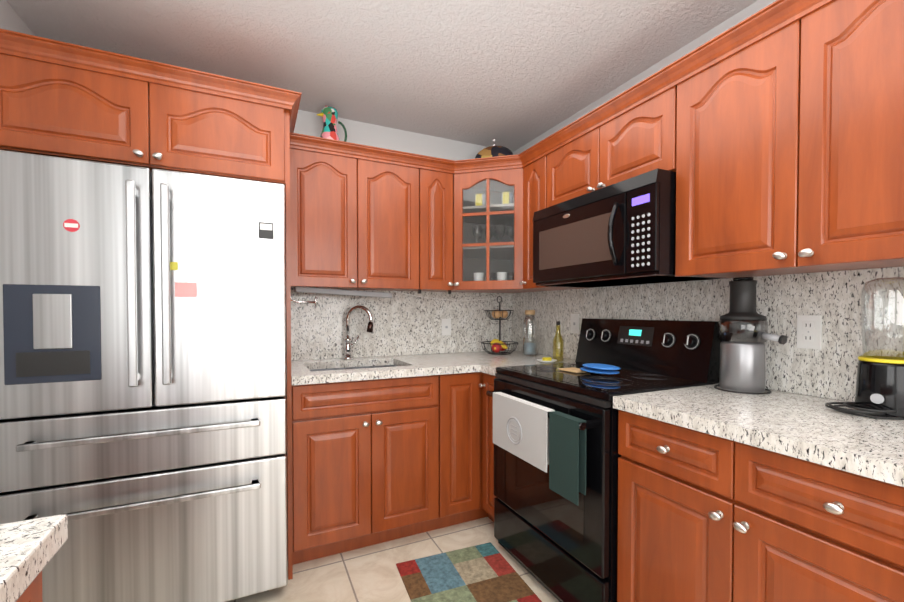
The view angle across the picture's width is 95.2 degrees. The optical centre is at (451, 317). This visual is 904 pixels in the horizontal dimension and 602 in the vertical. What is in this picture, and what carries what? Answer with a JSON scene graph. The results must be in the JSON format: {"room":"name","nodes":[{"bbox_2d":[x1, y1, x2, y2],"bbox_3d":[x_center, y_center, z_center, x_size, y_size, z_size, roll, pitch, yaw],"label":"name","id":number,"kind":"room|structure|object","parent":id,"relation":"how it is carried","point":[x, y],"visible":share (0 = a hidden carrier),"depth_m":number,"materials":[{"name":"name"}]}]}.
{"room":"kitchen","nodes":[
{"label":"kitchen","id":0,"kind":"room"},
{"bbox_2d":[0,0,34,35],"bbox_3d":[-0.820,0.015,-0.395,0.100,2.400,5.250,0,1,-25],"label":"wall","id":1,"kind":"structure","parent":0,"point":[10,19],"depth_m":1.61,"materials":[{"name":"white paint"}]},
{"bbox_2d":[6,0,757,151],"bbox_3d":[0.405,-1.245,0.163,2.810,0.100,5.450,0,1,-25],"label":"ceiling","id":2,"kind":"structure","parent":0,"point":[513,75],"depth_m":1.86,"materials":[{"name":"white paint"}]},
{"bbox_2d":[294,110,485,160],"bbox_3d":[-0.741,-0.037,2.602,2.810,2.400,0.100,0,1,-25],"label":"wall","id":3,"kind":"structure","parent":0,"point":[311,124],"depth_m":2.69,"materials":[{"name":"white paint"}]},
{"bbox_2d":[290,148,361,289],"bbox_3d":[-0.756,-0.553,2.340,0.365,0.760,0.340,0,1,-25],"label":"upper cabinet","id":4,"kind":"object","parent":3,"relation":"attached to","point":[326,189],"depth_m":2.19,"materials":[{"name":"brown wood"}]},
{"bbox_2d":[291,296,316,308],"bbox_3d":[-0.804,-0.110,2.217,0.149,0.119,0.070,0,1,-25],"label":"paper towel holder","id":5,"kind":"object","parent":4,"relation":"attached to","point":[315,302],"visible":0.81,"depth_m":2.22,"materials":[{"name":"silver metal"}]},
{"bbox_2d":[317,106,346,141],"bbox_3d":[-0.695,-1.077,2.384,0.173,0.286,0.116,0,1,-25],"label":"pitcher","id":6,"kind":"object","parent":4,"relation":"on","point":[328,115],"visible":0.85,"depth_m":2.34,"materials":[{"name":"ceramic"}]},
{"bbox_2d":[295,287,514,300],"bbox_3d":[-0.186,-0.145,2.587,1.500,0.063,0.182,0,1,-25],"label":"under-cabinet light","id":7,"kind":"object","parent":4,"relation":"attached to","point":[341,292],"visible":1,"depth_m":2.35,"materials":[{"name":"grey plastic"}]},
{"bbox_2d":[358,159,421,290],"bbox_3d":[-0.426,-0.556,2.496,0.365,0.760,0.340,0,1,-25],"label":"upper cabinet","id":8,"kind":"object","parent":3,"relation":"attached to","point":[391,193],"depth_m":2.35,"materials":[{"name":"brown wood"}]},
{"bbox_2d":[0,0,833,173],"bbox_3d":[-0.274,-0.909,1.230,2.288,0.108,2.748,0,1,-25],"label":"crown molding","id":9,"kind":"structure","parent":8,"relation":"attached to","point":[771,18],"depth_m":1.60,"materials":[{"name":"brown wood"}]},
{"bbox_2d":[291,289,510,360],"bbox_3d":[-0.285,0.033,2.751,1.560,0.424,0.020,0,1,-25],"label":"backsplash","id":10,"kind":"structure","parent":3,"relation":"attached to","point":[405,324],"depth_m":2.70,"materials":[{"name":"stone"}]},
{"bbox_2d":[442,319,450,335],"bbox_3d":[-0.039,0.064,2.851,0.070,0.116,0.008,0,1,-25],"label":"electrical outlet","id":11,"kind":"object","parent":10,"relation":"attached to","point":[446,327],"visible":1,"depth_m":2.85,"materials":[{"name":"white plastic"}]},
{"bbox_2d":[422,169,453,291],"bbox_3d":[-0.151,-0.558,2.627,0.245,0.760,0.340,0,1,-25],"label":"upper cabinet","id":12,"kind":"object","parent":3,"relation":"attached to","point":[437,187],"depth_m":2.47,"materials":[{"name":"brown wood"}]},
{"bbox_2d":[226,517,558,601],"bbox_3d":[0.405,1.254,0.206,2.810,0.100,5.450,0,1,-25],"label":"floor","id":13,"kind":"structure","parent":0,"point":[371,573],"depth_m":1.92,"materials":[{"name":"tile"}]},
{"bbox_2d":[0,514,67,601],"bbox_3d":[-0.511,0.754,-0.203,0.608,0.914,1.510,0,1,-25],"label":"kitchen island","id":14,"kind":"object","parent":13,"relation":"on","point":[30,548],"depth_m":0.53,"materials":[{"name":"stone"}]},
{"bbox_2d":[0,150,287,601],"bbox_3d":[-1.244,0.311,1.824,0.912,1.730,0.785,0,1,-25],"label":"fridge","id":15,"kind":"object","parent":13,"relation":"on","point":[143,427],"visible":0.96,"depth_m":1.50,"materials":[{"name":"metal"}]},
{"bbox_2d":[0,54,292,579],"bbox_3d":[-1.296,0.105,1.896,0.996,2.140,0.700,0,1,-25],"label":"cabinet","id":16,"kind":"object","parent":13,"relation":"on","point":[50,109],"visible":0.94,"depth_m":1.59,"materials":[{"name":"brown wood"}]},
{"bbox_2d":[395,372,478,531],"bbox_3d":[-0.084,0.728,2.520,0.293,0.872,0.629,0,1,-25],"label":"base cabinet","id":17,"kind":"object","parent":13,"relation":"on","point":[437,416],"depth_m":2.18,"materials":[{"name":"brown wood"}]},
{"bbox_2d":[291,350,560,384],"bbox_3d":[-0.129,0.358,2.482,1.607,0.214,0.647,0,1,-25],"label":"countertop","id":18,"kind":"structure","parent":17,"relation":"on","point":[315,371],"depth_m":2.30,"materials":[{"name":"stone"}]},
{"bbox_2d":[343,305,372,359],"bbox_3d":[-0.569,0.087,2.494,0.162,0.326,0.132,0,1,-25],"label":"faucet","id":19,"kind":"object","parent":18,"relation":"on","point":[348,343],"visible":0.98,"depth_m":2.49,"materials":[{"name":"silver metal"}]},
{"bbox_2d":[481,296,517,354],"bbox_3d":[0.324,0.048,2.820,0.257,0.392,0.257,0,1,-25],"label":"fruit basket","id":20,"kind":"object","parent":18,"relation":"on","point":[498,345],"visible":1,"depth_m":2.78,"materials":[{"name":"black metal"}]},
{"bbox_2d":[523,310,536,355],"bbox_3d":[0.509,0.097,2.699,0.090,0.298,0.090,0,1,-25],"label":"glass jar","id":21,"kind":"object","parent":18,"relation":"on","point":[529,349],"visible":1,"depth_m":2.67,"materials":[{"name":"clear glass"}]},
{"bbox_2d":[396,542,541,601],"bbox_3d":[0.120,1.175,1.659,0.500,0.007,0.840,0,1,-21],"label":"rug","id":22,"kind":"object","parent":13,"relation":"on","point":[486,572],"visible":1,"depth_m":1.85,"materials":[{"name":"multicoloured fabric"}]},
{"bbox_2d":[479,372,495,521],"bbox_3d":[0.488,0.731,2.336,0.624,0.872,0.184,0,1,-25],"label":"base cabinet","id":23,"kind":"object","parent":13,"relation":"on","point":[486,381],"depth_m":2.25,"materials":[{"name":"brown wood"}]},
{"bbox_2d":[479,358,574,375],"bbox_3d":[0.480,0.274,2.316,0.647,0.040,0.171,0,1,-25],"label":"countertop","id":24,"kind":"structure","parent":23,"relation":"on","point":[485,367],"depth_m":2.30,"materials":[{"name":"stone"}]},
{"bbox_2d":[537,357,556,362],"bbox_3d":[0.540,0.238,2.345,0.114,0.028,0.114,0,1,-25],"label":"dish","id":25,"kind":"object","parent":24,"relation":"on","point":[546,360],"visible":1,"depth_m":2.33,"materials":[{"name":"white ceramic"}]},
{"bbox_2d":[553,321,563,361],"bbox_3d":[0.620,0.135,2.408,0.062,0.232,0.062,0,1,-25],"label":"oil bottle","id":26,"kind":"object","parent":24,"relation":"on","point":[562,346],"visible":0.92,"depth_m":2.40,"materials":[{"name":"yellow glass"}]},
{"bbox_2d":[486,318,720,601],"bbox_3d":[0.623,0.593,1.875,0.725,1.165,0.748,0,1,-25],"label":"range","id":27,"kind":"object","parent":13,"relation":"on","point":[555,439],"visible":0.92,"depth_m":1.68,"materials":[{"name":"black metal"}]},
{"bbox_2d":[559,363,620,373],"bbox_3d":[0.633,0.227,1.863,0.135,0.047,0.300,0,1,-25],"label":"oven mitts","id":28,"kind":"object","parent":27,"relation":"on","point":[597,368],"visible":1,"depth_m":1.79,"materials":[{"name":"fabric"}]},
{"bbox_2d":[617,410,903,601],"bbox_3d":[1.027,0.751,1.198,0.624,0.872,0.819,0,1,-25],"label":"base cabinet","id":29,"kind":"object","parent":13,"relation":"on","point":[704,517],"depth_m":1.06,"materials":[{"name":"brown wood"}]},
{"bbox_2d":[613,384,903,486],"bbox_3d":[1.095,0.296,1.026,0.642,0.040,1.171,0,1,-25],"label":"countertop","id":30,"kind":"structure","parent":29,"relation":"on","point":[813,429],"depth_m":1.09,"materials":[{"name":"stone"}]},
{"bbox_2d":[714,277,786,393],"bbox_3d":[1.086,0.058,1.504,0.176,0.417,0.226,0,1,-25],"label":"juicer","id":31,"kind":"object","parent":30,"relation":"on","point":[744,335],"visible":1,"depth_m":1.48,"materials":[{"name":"metal"},{"name":"plastic"}]},
{"bbox_2d":[825,277,903,419],"bbox_3d":[1.197,0.080,1.176,0.197,0.386,0.187,0,1,-25],"label":"blender","id":32,"kind":"object","parent":30,"relation":"on","point":[879,392],"visible":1,"depth_m":1.15,"materials":[{"name":"black"}]},
{"bbox_2d":[513,0,775,287],"bbox_3d":[1.629,-0.005,0.765,0.100,2.400,5.250,0,1,-25],"label":"wall","id":33,"kind":"structure","parent":0,"point":[745,13],"depth_m":1.96,"materials":[{"name":"white paint"}]},
{"bbox_2d":[454,168,521,291],"bbox_3d":[0.217,-0.527,2.475,0.331,0.715,0.285,0,1,-25],"label":"upper cabinet","id":34,"kind":"object","parent":33,"relation":"attached to","point":[487,204],"depth_m":2.51,"materials":[{"name":"brown wood"}]},
{"bbox_2d":[475,139,513,158],"bbox_3d":[0.278,-1.062,2.735,0.214,0.242,0.187,0,1,-25],"label":"lidded pot","id":35,"kind":"object","parent":34,"relation":"on","point":[494,150],"visible":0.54,"depth_m":2.70,"materials":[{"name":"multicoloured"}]},
{"bbox_2d":[522,156,582,291],"bbox_3d":[0.606,-0.554,2.397,0.340,0.760,0.237,0,1,-25],"label":"upper cabinet","id":36,"kind":"object","parent":33,"relation":"attached to","point":[533,174],"depth_m":2.35,"materials":[{"name":"brown wood"}]},
{"bbox_2d":[546,130,593,207],"bbox_3d":[0.738,-0.745,2.116,0.340,0.369,0.378,0,1,-25],"label":"upper cabinet","id":37,"kind":"object","parent":33,"relation":"attached to","point":[569,168],"depth_m":2.04,"materials":[{"name":"brown wood"}]},
{"bbox_2d":[594,87,673,190],"bbox_3d":[0.899,-0.739,1.776,0.340,0.369,0.375,0,1,-25],"label":"upper cabinet","id":38,"kind":"object","parent":33,"relation":"attached to","point":[640,140],"depth_m":1.69,"materials":[{"name":"brown wood"}]},
{"bbox_2d":[533,168,719,287],"bbox_3d":[0.742,-0.359,1.916,0.460,0.389,0.744,0,1,-25],"label":"microwave","id":39,"kind":"object","parent":38,"relation":"attached to","point":[621,233],"visible":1,"depth_m":1.71,"materials":[{"name":"black metal"}]},
{"bbox_2d":[511,266,903,401],"bbox_3d":[1.038,0.049,1.868,0.020,0.424,2.748,0,1,-25],"label":"backsplash","id":40,"kind":"structure","parent":33,"relation":"attached to","point":[830,372],"depth_m":1.50,"materials":[{"name":"stone"}]},
{"bbox_2d":[571,314,578,333],"bbox_3d":[0.736,0.035,2.473,0.008,0.116,0.070,0,1,-25],"label":"electrical outlet","id":41,"kind":"object","parent":40,"relation":"attached to","point":[575,323],"visible":1,"depth_m":2.46,"materials":[{"name":"white plastic"}]},
{"bbox_2d":[797,315,821,349],"bbox_3d":[1.232,0.048,1.424,0.008,0.116,0.070,0,1,-25],"label":"electrical outlet","id":42,"kind":"object","parent":40,"relation":"attached to","point":[809,331],"visible":1,"depth_m":1.42,"materials":[{"name":"white plastic"}]},
{"bbox_2d":[674,25,814,277],"bbox_3d":[1.063,-0.537,1.432,0.340,0.760,0.387,0,1,-25],"label":"upper cabinet","id":43,"kind":"object","parent":33,"relation":"attached to","point":[780,152],"depth_m":1.34,"materials":[{"name":"brown wood"}]},
{"bbox_2d":[786,0,903,271],"bbox_3d":[1.228,-0.531,1.083,0.340,0.760,0.385,0,1,-25],"label":"upper cabinet","id":44,"kind":"object","parent":33,"relation":"attached to","point":[845,182],"depth_m":1.09,"materials":[{"name":"brown wood"}]}
]}

